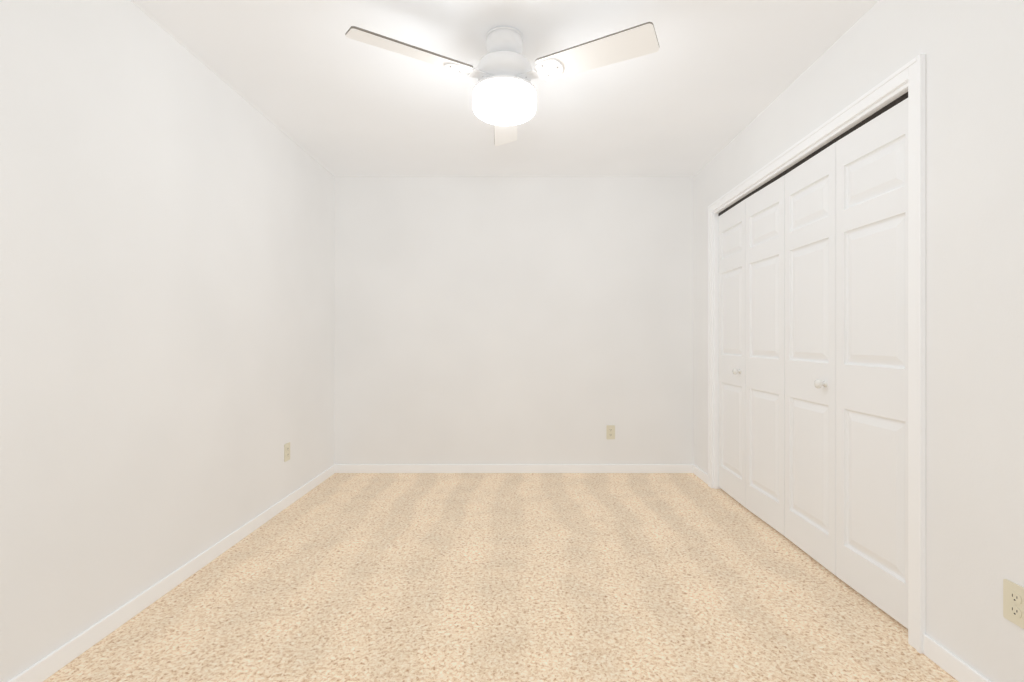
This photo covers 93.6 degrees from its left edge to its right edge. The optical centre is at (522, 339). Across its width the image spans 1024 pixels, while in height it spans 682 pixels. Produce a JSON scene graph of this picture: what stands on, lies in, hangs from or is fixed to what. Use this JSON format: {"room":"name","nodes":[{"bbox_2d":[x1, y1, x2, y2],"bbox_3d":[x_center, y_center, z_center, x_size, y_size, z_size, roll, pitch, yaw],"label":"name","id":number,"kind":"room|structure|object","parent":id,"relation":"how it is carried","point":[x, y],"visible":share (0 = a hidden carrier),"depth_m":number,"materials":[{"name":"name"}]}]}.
{"room":"empty bedroom","nodes":[
{"label":"empty bedroom","id":0,"kind":"room"},
{"bbox_2d":[0,0,333,681],"bbox_3d":[-1.600,-0.120,1.720,0.100,2.440,4.480,0,0,0],"label":"wall","id":1,"kind":"structure","parent":0,"point":[166,296],"depth_m":1.93,"materials":[{"name":"paint"}]},
{"bbox_2d":[8,464,335,681],"bbox_3d":[-1.542,1.064,1.770,0.017,0.072,4.380,0,0,0],"label":"baseboard","id":2,"kind":"structure","parent":1,"relation":"attached to","point":[59,658],"depth_m":1.97,"materials":[{"name":"paint"}]},
{"bbox_2d":[284,442,289,461],"bbox_3d":[-1.546,0.740,3.160,0.008,0.114,0.070,0,0,0],"label":"outlet","id":3,"kind":"object","parent":1,"relation":"attached to","point":[286,451],"visible":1,"depth_m":3.15,"materials":[{"name":"beige plastic"}]},
{"bbox_2d":[43,473,958,681],"bbox_3d":[0.240,1.150,1.770,3.780,0.100,4.580,0,0,0],"label":"floor","id":4,"kind":"structure","parent":0,"point":[514,577],"depth_m":2.04,"materials":[{"name":"beige carpet"}]},
{"bbox_2d":[131,0,878,176],"bbox_3d":[0.240,-1.390,1.770,3.780,0.100,4.580,0,0,0],"label":"ceiling","id":5,"kind":"structure","parent":0,"point":[703,86],"depth_m":2.45,"materials":[{"name":"paint"}]},
{"bbox_2d":[345,22,658,145],"bbox_3d":[-0.073,-1.170,2.264,1.205,0.340,1.064,0,0,0],"label":"ceiling fan","id":6,"kind":"object","parent":5,"relation":"hanging from","point":[504,92],"visible":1,"depth_m":2.01,"materials":[{"name":"white"}]},
{"bbox_2d":[334,177,693,463],"bbox_3d":[0.240,-0.120,4.010,3.780,2.440,0.100,0,0,0],"label":"wall","id":7,"kind":"structure","parent":0,"point":[513,320],"depth_m":3.96,"materials":[{"name":"paint"}]},
{"bbox_2d":[336,464,691,472],"bbox_3d":[-0.055,1.064,3.952,2.930,0.072,0.017,0,0,0],"label":"baseboard","id":8,"kind":"structure","parent":7,"relation":"attached to","point":[340,468],"depth_m":3.95,"materials":[{"name":"paint"}]},
{"bbox_2d":[606,425,614,438],"bbox_3d":[0.725,0.765,3.956,0.070,0.114,0.008,0,0,0],"label":"outlet","id":9,"kind":"object","parent":7,"relation":"attached to","point":[610,431],"visible":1,"depth_m":3.95,"materials":[{"name":"beige plastic"}]},
{"bbox_2d":[694,0,1023,681],"bbox_3d":[1.460,-0.120,1.770,0.100,2.440,4.380,0,0,0],"label":"wall","id":10,"kind":"structure","parent":0,"point":[973,50],"depth_m":1.54,"materials":[{"name":"paint"}]},
{"bbox_2d":[692,464,707,483],"bbox_3d":[1.404,1.064,3.769,0.012,0.072,0.321,0,0,0],"label":"baseboard","id":11,"kind":"structure","parent":10,"relation":"attached to","point":[698,472],"depth_m":3.78,"materials":[{"name":"paint"}]},
{"bbox_2d":[719,199,745,507],"bbox_3d":[1.430,0.089,3.313,0.088,1.985,0.443,0,0,0],"label":"closet doors","id":12,"kind":"structure","parent":10,"relation":"in","point":[732,351],"depth_m":3.29,"materials":[{"name":"paint"}]},
{"bbox_2d":[746,175,784,535],"bbox_3d":[1.454,0.089,2.868,0.041,1.985,0.443,0,0,0],"label":"closet doors","id":13,"kind":"structure","parent":10,"relation":"in","point":[765,354],"depth_m":2.84,"materials":[{"name":"paint"}]},
{"bbox_2d":[785,142,835,575],"bbox_3d":[1.430,0.089,2.422,0.088,1.985,0.443,0,0,0],"label":"closet doors","id":14,"kind":"structure","parent":10,"relation":"in","point":[810,356],"depth_m":2.39,"materials":[{"name":"paint"}]},
{"bbox_2d":[708,54,925,653],"bbox_3d":[1.450,0.051,2.645,0.120,2.099,1.928,0,0,0],"label":"trim","id":15,"kind":"structure","parent":10,"relation":"attached to","point":[906,81],"depth_m":1.73,"materials":[{"name":"paint"}]},
{"bbox_2d":[836,98,907,628],"bbox_3d":[1.454,0.089,1.977,0.041,1.985,0.443,0,0,0],"label":"closet doors","id":16,"kind":"structure","parent":10,"relation":"in","point":[872,360],"depth_m":1.97,"materials":[{"name":"paint"}]},
{"bbox_2d":[923,634,990,681],"bbox_3d":[1.402,1.064,0.646,0.017,0.072,2.071,0,0,0],"label":"baseboard","id":17,"kind":"structure","parent":10,"relation":"attached to","point":[934,651],"depth_m":1.57,"materials":[{"name":"paint"}]},
{"bbox_2d":[1003,579,1023,628],"bbox_3d":[1.406,0.755,1.370,0.008,0.114,0.070,0,0,0],"label":"outlet","id":18,"kind":"object","parent":10,"relation":"attached to","point":[1013,602],"visible":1,"depth_m":1.37,"materials":[{"name":"beige plastic"}]}
]}

